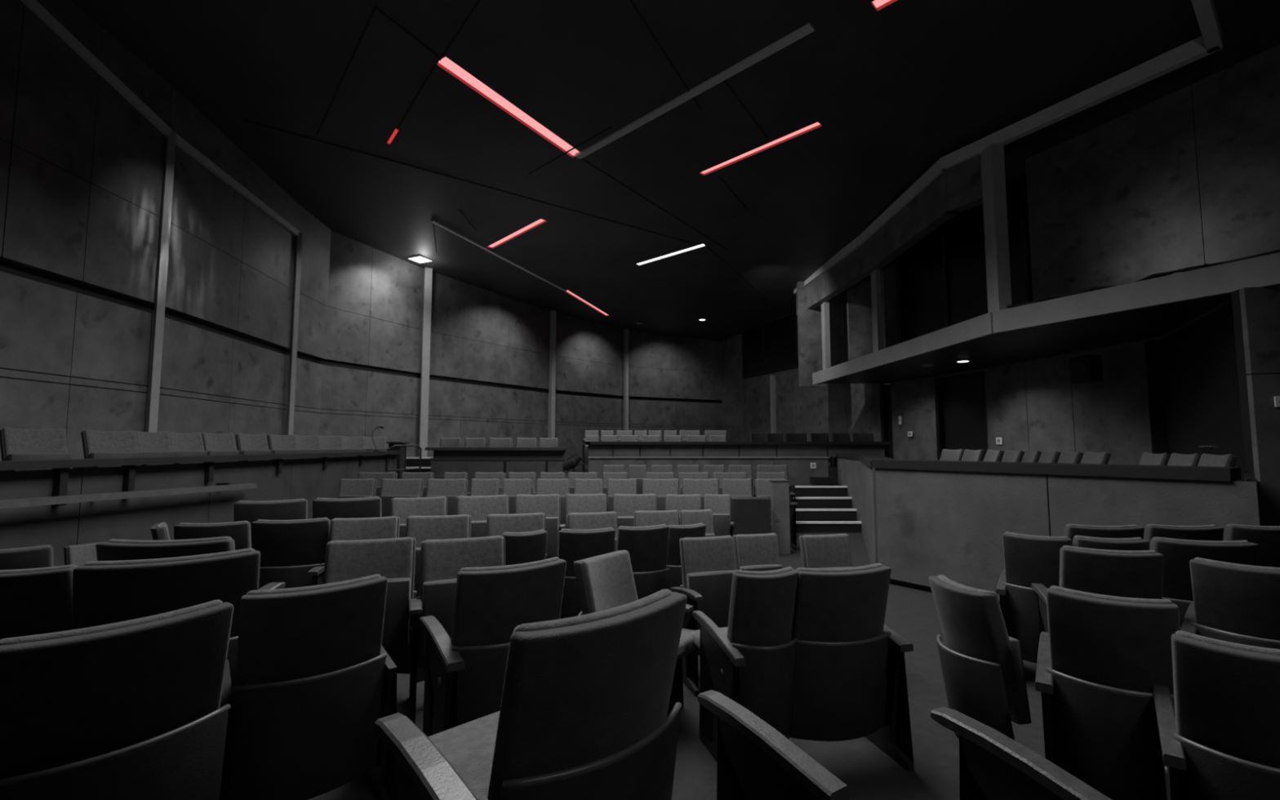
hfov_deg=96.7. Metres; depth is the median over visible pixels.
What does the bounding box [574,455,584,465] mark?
shutter
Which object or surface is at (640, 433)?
chair
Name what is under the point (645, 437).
chair
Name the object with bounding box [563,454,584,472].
projector
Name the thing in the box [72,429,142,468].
chair
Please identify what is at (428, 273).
trim
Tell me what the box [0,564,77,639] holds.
chair
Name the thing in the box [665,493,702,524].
chair
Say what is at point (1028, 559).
chair
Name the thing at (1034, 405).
wall
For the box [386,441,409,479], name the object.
lectern
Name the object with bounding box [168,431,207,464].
chair
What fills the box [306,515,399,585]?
chair
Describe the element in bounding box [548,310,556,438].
trim
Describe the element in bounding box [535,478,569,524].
chair
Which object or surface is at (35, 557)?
chair
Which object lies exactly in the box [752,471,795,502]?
chair
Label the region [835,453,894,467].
countertop
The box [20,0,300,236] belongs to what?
trim
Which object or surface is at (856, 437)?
chair
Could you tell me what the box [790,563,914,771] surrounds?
chair
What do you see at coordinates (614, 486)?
chair
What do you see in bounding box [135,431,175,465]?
chair
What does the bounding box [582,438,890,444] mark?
countertop
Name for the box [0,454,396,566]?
wall
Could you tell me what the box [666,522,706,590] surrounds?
chair
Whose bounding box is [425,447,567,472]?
countertop
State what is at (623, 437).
chair
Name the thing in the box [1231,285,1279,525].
wall
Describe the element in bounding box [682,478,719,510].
chair
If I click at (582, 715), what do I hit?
chair
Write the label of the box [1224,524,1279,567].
chair
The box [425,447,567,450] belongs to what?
countertop
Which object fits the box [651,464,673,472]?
chair
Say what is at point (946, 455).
chair
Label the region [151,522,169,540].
chair
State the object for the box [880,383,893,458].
door
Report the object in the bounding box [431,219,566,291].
trim
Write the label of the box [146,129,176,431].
trim
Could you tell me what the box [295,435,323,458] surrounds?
chair
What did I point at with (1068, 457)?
chair
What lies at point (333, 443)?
chair
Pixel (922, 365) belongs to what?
recessed light
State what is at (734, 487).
chair
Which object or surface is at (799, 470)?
wall
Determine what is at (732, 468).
chair
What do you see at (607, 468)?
chair
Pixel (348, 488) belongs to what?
chair
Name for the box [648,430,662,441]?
chair
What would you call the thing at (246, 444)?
chair
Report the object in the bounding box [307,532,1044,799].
floor
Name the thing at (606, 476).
chair
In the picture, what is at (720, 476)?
chair
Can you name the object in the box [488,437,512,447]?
chair
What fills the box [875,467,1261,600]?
wall
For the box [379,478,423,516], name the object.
chair
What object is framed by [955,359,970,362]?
recessed light
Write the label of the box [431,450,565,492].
wall
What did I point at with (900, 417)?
light switch
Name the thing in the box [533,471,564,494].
chair
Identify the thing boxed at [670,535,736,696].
chair
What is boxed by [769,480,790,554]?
end panel
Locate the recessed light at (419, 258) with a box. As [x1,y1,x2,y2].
[407,254,432,262]
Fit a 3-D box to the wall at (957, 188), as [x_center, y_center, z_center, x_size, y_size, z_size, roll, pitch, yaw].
[4.537,-2.924,11.733,0.418,0.760,7.521,0,-4,-4]
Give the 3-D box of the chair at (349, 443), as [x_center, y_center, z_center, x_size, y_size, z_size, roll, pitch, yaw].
[-5.050,1.091,10.022,0.474,0.910,0.489,4,-6,-43]
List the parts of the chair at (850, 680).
backrest, frame, armrest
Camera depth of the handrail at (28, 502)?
4.76 m
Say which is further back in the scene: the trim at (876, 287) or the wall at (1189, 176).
the trim at (876, 287)
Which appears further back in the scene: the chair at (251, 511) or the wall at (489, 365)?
the wall at (489, 365)
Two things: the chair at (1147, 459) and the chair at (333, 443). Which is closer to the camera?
the chair at (1147, 459)
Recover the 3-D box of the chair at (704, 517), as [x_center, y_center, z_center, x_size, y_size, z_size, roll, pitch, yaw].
[0.538,1.387,4.927,0.373,0.835,0.426,1,-5,-14]
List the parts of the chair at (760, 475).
backrest, frame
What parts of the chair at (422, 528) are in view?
backrest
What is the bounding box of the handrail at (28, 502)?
[0,483,257,509]
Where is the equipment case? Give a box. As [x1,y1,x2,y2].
[730,497,772,534]
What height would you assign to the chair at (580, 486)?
0.936 m
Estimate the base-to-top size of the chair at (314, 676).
0.899 m
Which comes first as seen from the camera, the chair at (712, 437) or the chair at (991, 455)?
the chair at (991, 455)
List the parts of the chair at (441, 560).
frame, armrest, seat, backrest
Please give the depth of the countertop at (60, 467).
5.08 m
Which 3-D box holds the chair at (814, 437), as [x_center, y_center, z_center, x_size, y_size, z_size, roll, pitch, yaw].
[3.934,1.196,12.372,0.427,0.963,0.377,0,-4,0]
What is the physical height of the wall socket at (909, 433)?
0.120 m
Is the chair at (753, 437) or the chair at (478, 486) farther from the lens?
the chair at (753, 437)
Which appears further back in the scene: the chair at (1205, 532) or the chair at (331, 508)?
the chair at (331, 508)
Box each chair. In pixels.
[0,427,71,471]
[0,544,53,569]
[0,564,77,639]
[0,600,233,799]
[63,541,107,566]
[71,548,260,685]
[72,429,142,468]
[95,536,285,590]
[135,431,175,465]
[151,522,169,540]
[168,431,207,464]
[173,520,251,550]
[201,432,239,462]
[218,573,396,799]
[234,498,307,548]
[235,433,271,461]
[251,517,330,588]
[266,434,300,459]
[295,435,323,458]
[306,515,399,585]
[312,496,381,519]
[319,435,344,457]
[323,537,417,674]
[337,478,377,497]
[341,435,366,457]
[357,471,397,497]
[364,436,386,455]
[373,589,687,799]
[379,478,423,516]
[390,496,447,537]
[400,471,434,497]
[405,514,471,598]
[408,535,505,724]
[419,556,566,737]
[426,478,467,515]
[440,437,462,447]
[443,471,467,479]
[455,494,509,537]
[464,437,485,447]
[466,471,505,496]
[470,478,499,496]
[486,512,546,559]
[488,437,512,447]
[499,471,536,494]
[502,478,532,514]
[502,528,547,565]
[515,437,536,447]
[515,493,560,559]
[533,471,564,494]
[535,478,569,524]
[538,437,558,447]
[558,527,615,618]
[559,493,607,529]
[567,471,598,493]
[567,511,617,551]
[573,478,603,493]
[573,550,696,709]
[582,430,598,468]
[582,435,599,472]
[600,430,613,441]
[601,435,617,441]
[602,464,624,472]
[602,471,627,495]
[607,478,636,511]
[613,493,657,528]
[616,430,632,441]
[616,524,669,599]
[620,435,638,441]
[628,464,646,494]
[634,430,647,441]
[634,510,679,526]
[642,435,660,441]
[642,478,679,511]
[645,471,674,479]
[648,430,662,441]
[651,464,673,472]
[663,430,676,435]
[663,435,681,441]
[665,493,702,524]
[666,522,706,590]
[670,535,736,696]
[676,464,699,479]
[678,471,709,494]
[679,430,700,441]
[679,509,715,537]
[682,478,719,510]
[686,435,706,441]
[692,566,798,763]
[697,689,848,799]
[703,464,724,479]
[704,430,727,441]
[704,493,734,537]
[709,435,726,441]
[712,471,747,494]
[722,478,752,497]
[728,464,753,492]
[732,533,782,571]
[750,432,764,441]
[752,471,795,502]
[754,464,795,506]
[755,478,797,550]
[765,432,783,441]
[785,432,806,441]
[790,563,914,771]
[799,533,853,568]
[809,432,830,462]
[830,432,850,466]
[853,432,874,441]
[928,574,1031,740]
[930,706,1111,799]
[939,448,964,461]
[960,448,984,461]
[983,449,1004,462]
[995,531,1071,663]
[1001,449,1024,462]
[1021,450,1041,462]
[1031,545,1164,635]
[1035,585,1180,799]
[1038,450,1061,462]
[1057,450,1083,463]
[1064,524,1144,546]
[1072,535,1149,550]
[1080,451,1111,464]
[1138,452,1170,465]
[1144,524,1223,550]
[1149,537,1258,627]
[1152,630,1279,799]
[1167,453,1200,466]
[1180,557,1279,648]
[1197,453,1237,466]
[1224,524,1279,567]
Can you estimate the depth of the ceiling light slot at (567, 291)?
16.79 m
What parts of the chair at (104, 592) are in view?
backrest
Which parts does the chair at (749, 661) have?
seat, armrest, frame, backrest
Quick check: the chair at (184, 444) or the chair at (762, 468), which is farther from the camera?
the chair at (762, 468)
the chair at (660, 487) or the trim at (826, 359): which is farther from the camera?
the trim at (826, 359)
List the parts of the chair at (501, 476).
backrest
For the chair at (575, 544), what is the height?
0.862 m
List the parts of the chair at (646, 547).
backrest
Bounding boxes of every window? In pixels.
[742,311,798,377]
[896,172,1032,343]
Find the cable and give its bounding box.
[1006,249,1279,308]
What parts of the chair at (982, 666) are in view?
backrest, seat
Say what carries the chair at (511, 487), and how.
on the floor at (868, 773)
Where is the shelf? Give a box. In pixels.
[430,457,565,460]
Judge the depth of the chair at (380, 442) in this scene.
10.93 m
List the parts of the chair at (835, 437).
frame, backrest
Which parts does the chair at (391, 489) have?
seat, backrest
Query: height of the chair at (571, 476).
0.917 m
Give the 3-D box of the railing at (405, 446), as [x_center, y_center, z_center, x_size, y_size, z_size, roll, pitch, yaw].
[-4.367,1.206,10.522,0.050,0.758,0.777,-2,-5,27]
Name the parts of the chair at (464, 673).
frame, armrest, backrest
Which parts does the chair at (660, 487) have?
backrest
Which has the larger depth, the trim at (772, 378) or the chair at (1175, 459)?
the trim at (772, 378)
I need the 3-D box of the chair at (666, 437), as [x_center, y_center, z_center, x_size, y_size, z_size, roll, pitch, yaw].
[0.684,1.193,11.972,0.411,0.908,0.377,0,-4,0]
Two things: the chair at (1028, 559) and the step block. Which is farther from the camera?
the step block
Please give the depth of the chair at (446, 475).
8.95 m
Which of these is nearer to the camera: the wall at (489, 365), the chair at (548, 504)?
the chair at (548, 504)
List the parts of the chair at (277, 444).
backrest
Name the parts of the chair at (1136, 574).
armrest, frame, backrest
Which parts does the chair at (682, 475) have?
backrest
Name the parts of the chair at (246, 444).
backrest, seat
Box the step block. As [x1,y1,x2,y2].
[809,476,836,484]
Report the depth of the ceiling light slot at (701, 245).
12.88 m
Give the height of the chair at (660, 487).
0.936 m
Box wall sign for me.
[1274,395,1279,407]
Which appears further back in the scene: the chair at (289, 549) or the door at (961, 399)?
the door at (961, 399)
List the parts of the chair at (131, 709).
backrest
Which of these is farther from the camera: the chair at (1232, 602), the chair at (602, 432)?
the chair at (602, 432)
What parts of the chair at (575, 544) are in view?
backrest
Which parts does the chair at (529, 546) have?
backrest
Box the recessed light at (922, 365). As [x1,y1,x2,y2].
[921,364,933,366]
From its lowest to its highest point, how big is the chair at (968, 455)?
0.910 m
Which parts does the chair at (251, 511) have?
backrest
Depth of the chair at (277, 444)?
8.24 m
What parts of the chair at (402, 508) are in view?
backrest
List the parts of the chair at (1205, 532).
backrest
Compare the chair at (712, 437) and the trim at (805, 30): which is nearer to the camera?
the trim at (805, 30)
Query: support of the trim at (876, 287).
attached to the wall at (957, 188)
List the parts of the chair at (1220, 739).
armrest, frame, backrest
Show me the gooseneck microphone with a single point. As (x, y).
(380, 426)
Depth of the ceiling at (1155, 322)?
8.48 m
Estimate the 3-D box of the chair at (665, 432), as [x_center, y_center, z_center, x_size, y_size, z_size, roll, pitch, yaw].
[0.698,1.137,13.079,0.325,0.890,0.377,0,-4,0]
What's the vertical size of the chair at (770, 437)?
0.963 m
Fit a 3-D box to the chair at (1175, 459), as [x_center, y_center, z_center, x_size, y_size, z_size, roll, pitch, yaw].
[5.211,0.979,5.586,0.440,0.910,0.325,0,-4,5]
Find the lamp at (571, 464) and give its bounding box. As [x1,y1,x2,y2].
[563,457,577,471]
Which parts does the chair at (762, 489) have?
backrest, frame, armrest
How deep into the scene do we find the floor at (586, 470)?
12.92 m
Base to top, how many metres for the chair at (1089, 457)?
0.910 m
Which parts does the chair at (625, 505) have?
backrest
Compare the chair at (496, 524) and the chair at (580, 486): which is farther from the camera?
the chair at (580, 486)
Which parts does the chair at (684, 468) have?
backrest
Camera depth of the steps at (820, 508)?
9.46 m
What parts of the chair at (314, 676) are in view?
frame, backrest, frame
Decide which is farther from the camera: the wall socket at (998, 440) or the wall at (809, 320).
the wall at (809, 320)
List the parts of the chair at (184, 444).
backrest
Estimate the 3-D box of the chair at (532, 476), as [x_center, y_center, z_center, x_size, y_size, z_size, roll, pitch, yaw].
[-1.879,1.585,8.807,0.503,0.917,0.426,0,-4,0]
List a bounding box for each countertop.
[0,450,402,506]
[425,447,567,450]
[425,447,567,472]
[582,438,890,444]
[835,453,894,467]
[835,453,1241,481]
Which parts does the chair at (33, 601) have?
backrest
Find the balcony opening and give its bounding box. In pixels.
[846,257,898,360]
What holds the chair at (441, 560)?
on the floor at (868, 773)
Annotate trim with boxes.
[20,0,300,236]
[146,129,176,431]
[244,0,768,298]
[285,232,302,435]
[417,267,432,457]
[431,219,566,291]
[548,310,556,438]
[574,22,814,159]
[588,457,830,457]
[623,328,628,430]
[769,374,776,433]
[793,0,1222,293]
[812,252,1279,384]
[821,299,831,369]
[871,269,883,351]
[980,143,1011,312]
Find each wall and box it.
[0,0,330,468]
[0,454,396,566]
[319,230,723,470]
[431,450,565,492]
[588,457,838,497]
[721,280,1154,465]
[795,154,982,315]
[796,281,826,386]
[837,457,878,564]
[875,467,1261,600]
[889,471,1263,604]
[1025,44,1279,301]
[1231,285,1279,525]
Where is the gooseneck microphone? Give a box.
[371,425,383,451]
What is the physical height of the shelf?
0.040 m
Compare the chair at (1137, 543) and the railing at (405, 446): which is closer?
the chair at (1137, 543)
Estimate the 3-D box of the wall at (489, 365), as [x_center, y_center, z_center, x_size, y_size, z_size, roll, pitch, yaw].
[-2.163,-0.141,17.147,1.742,5.766,14.463,-4,-6,41]
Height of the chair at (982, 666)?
0.693 m
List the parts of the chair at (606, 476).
backrest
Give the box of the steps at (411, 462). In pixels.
[405,457,433,472]
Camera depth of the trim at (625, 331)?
19.89 m
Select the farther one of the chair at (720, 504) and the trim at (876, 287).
the trim at (876, 287)
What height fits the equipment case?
0.740 m
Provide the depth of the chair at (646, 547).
3.87 m
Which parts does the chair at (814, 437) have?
backrest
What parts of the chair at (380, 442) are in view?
backrest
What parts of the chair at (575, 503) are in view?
armrest, backrest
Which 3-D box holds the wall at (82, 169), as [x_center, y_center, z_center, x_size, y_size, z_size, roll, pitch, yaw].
[-5.928,-1.275,4.944,0.429,6.145,12.664,0,-4,-3]
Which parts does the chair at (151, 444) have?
backrest, seat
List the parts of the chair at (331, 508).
backrest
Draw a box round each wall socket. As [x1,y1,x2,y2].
[809,462,816,468]
[907,431,912,436]
[995,437,1002,444]
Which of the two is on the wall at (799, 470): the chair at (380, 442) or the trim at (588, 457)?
the trim at (588, 457)
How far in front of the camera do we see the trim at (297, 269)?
10.06 m
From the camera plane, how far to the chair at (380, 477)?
8.95 m
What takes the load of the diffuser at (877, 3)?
attached to the ceiling light slot at (878, 5)
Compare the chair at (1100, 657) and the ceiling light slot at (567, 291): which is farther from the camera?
the ceiling light slot at (567, 291)
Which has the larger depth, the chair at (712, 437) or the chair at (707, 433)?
the chair at (707, 433)
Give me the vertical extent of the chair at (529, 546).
0.844 m
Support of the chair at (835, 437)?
on the floor at (586, 470)
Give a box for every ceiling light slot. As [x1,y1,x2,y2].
[386,128,399,144]
[436,57,578,157]
[486,218,546,248]
[565,289,608,315]
[635,244,704,265]
[699,122,821,175]
[871,0,897,10]
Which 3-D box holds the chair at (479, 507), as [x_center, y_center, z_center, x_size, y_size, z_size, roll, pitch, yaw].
[-1.463,1.359,5.229,0.560,0.936,0.426,2,-5,-20]
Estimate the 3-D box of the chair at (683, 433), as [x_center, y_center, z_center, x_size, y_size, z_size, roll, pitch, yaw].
[1.140,1.137,13.079,0.530,0.890,0.377,0,-4,0]
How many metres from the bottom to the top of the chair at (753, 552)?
0.807 m
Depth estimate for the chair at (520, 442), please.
11.68 m
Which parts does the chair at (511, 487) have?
backrest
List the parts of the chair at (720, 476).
backrest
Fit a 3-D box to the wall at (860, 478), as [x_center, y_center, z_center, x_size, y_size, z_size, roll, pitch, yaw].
[3.231,1.479,8.296,0.288,1.170,4.948,-1,-5,15]
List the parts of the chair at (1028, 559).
armrest, frame, backrest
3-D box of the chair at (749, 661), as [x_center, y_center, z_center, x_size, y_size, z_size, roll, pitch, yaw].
[0.485,1.194,2.673,0.347,0.872,0.600,1,-5,-15]
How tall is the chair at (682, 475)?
0.917 m
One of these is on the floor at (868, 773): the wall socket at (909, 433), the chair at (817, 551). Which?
the chair at (817, 551)
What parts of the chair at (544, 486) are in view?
backrest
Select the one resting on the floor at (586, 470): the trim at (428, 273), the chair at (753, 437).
the chair at (753, 437)
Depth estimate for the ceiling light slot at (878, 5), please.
5.81 m
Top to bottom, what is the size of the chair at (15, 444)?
0.910 m
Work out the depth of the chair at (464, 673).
2.40 m
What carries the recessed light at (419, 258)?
in the ceiling at (893, 91)
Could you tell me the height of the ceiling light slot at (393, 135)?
0.055 m
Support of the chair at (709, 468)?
on the step
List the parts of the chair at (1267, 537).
backrest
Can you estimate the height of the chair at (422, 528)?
0.899 m
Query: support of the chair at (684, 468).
on the step
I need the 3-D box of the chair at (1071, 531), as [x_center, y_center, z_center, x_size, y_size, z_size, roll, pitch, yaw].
[2.898,1.248,3.672,0.508,0.917,0.426,0,-4,5]
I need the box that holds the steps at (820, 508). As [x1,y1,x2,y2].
[789,484,862,532]
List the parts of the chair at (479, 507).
backrest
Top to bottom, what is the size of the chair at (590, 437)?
0.908 m
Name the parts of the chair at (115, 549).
backrest, armrest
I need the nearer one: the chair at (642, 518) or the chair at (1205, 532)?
the chair at (1205, 532)
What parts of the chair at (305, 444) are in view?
backrest, seat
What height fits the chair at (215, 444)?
0.910 m
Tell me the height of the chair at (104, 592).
0.982 m
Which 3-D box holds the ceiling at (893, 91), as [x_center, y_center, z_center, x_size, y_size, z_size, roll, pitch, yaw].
[1.300,-3.487,10.851,16.400,0.723,24.100,0,-4,0]
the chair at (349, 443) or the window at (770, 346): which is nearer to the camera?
the chair at (349, 443)
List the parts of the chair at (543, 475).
backrest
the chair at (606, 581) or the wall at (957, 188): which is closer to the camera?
the chair at (606, 581)
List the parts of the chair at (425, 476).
backrest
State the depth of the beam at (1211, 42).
6.96 m
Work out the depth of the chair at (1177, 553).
3.06 m
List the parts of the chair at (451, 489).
seat, backrest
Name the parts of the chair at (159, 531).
backrest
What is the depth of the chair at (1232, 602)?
2.58 m
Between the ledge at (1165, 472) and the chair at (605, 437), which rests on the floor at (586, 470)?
the chair at (605, 437)
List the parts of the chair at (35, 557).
backrest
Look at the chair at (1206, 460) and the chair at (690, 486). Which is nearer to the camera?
the chair at (1206, 460)
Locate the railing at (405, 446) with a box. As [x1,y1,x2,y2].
[386,444,422,472]
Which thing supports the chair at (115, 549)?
on the floor at (868, 773)
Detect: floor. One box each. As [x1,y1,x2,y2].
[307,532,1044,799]
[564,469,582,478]
[584,464,837,472]
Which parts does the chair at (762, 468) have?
backrest, frame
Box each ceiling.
[70,0,1279,341]
[821,284,1279,383]
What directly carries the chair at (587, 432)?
on the floor at (586, 470)
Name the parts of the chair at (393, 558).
seat, backrest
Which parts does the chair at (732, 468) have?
backrest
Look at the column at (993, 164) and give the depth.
7.71 m
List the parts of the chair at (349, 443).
backrest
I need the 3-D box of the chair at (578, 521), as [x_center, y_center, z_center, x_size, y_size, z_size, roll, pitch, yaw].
[-0.377,1.351,4.585,0.480,0.853,0.426,1,-5,-15]
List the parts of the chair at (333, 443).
backrest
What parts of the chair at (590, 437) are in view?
frame, backrest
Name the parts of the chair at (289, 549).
backrest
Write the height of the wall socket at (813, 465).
0.110 m
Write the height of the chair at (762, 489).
0.936 m
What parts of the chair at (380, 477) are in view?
backrest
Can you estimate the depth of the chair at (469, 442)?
11.68 m
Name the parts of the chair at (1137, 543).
backrest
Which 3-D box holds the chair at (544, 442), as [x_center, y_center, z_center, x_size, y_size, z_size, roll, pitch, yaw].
[-1.880,1.216,11.568,0.448,0.899,0.377,0,-4,0]
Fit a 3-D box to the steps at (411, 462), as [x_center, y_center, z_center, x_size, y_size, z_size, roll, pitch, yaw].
[-4.795,1.864,13.010,0.810,1.130,1.870,0,-4,0]
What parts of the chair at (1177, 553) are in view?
backrest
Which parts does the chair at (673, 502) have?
backrest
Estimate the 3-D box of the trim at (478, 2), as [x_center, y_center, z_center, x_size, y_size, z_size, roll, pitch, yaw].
[-1.174,-3.457,11.262,7.217,0.355,11.870,-1,-5,12]
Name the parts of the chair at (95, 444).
frame, seat, backrest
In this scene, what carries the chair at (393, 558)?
on the floor at (868, 773)
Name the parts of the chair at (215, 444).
backrest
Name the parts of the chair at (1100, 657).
armrest, frame, backrest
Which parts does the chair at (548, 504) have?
backrest, seat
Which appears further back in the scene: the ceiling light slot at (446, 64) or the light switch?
the light switch
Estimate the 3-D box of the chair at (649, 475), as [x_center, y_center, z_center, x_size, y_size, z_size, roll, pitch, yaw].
[0.300,1.585,8.807,0.520,0.917,0.426,0,-4,0]
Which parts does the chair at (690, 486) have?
backrest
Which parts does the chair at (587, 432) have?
backrest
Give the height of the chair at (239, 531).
0.872 m
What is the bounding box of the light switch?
[898,416,901,424]
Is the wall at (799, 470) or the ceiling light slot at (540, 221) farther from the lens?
the ceiling light slot at (540, 221)
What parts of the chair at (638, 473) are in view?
backrest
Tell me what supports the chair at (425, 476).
on the step
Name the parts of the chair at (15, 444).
backrest, seat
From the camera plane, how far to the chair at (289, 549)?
3.93 m
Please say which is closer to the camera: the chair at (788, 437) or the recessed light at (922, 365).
the recessed light at (922, 365)
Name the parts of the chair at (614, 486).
backrest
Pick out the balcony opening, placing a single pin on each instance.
(859, 296)
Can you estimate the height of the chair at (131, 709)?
0.936 m
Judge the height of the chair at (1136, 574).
0.890 m
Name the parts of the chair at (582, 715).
frame, armrest, seat, backrest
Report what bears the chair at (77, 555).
on the floor at (868, 773)
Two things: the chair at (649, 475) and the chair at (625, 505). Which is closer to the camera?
the chair at (625, 505)
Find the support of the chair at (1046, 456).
on the floor
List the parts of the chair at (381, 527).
armrest, frame, backrest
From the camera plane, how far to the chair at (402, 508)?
5.18 m
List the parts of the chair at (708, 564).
armrest, frame, backrest, seat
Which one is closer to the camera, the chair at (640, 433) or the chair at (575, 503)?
the chair at (575, 503)
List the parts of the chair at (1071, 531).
backrest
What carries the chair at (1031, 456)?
on the floor
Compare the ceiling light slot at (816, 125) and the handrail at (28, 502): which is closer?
the handrail at (28, 502)
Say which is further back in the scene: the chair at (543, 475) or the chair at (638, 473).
the chair at (638, 473)
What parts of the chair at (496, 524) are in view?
backrest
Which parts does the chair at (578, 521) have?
backrest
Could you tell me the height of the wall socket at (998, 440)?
0.130 m
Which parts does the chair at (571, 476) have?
backrest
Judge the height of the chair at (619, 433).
0.890 m
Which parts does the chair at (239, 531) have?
backrest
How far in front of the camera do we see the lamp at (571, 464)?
10.82 m
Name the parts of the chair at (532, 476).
backrest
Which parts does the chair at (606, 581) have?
backrest, frame, seat, armrest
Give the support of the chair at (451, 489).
on the floor at (868, 773)
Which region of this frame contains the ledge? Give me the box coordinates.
[582,438,890,457]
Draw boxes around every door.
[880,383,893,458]
[935,368,988,461]
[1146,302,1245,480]
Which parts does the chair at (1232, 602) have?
armrest, backrest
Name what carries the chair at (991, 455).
on the floor
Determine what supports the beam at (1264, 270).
attached to the wall at (1255, 310)
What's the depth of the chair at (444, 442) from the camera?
11.68 m
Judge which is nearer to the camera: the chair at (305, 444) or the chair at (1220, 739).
the chair at (1220, 739)
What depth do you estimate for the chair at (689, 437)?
12.09 m
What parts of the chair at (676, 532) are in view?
backrest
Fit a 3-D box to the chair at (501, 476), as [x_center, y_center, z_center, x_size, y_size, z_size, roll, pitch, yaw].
[-2.391,1.585,8.807,0.560,0.917,0.426,0,-4,0]
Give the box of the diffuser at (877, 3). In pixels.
[872,0,890,7]
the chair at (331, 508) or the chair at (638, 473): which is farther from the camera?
the chair at (638, 473)

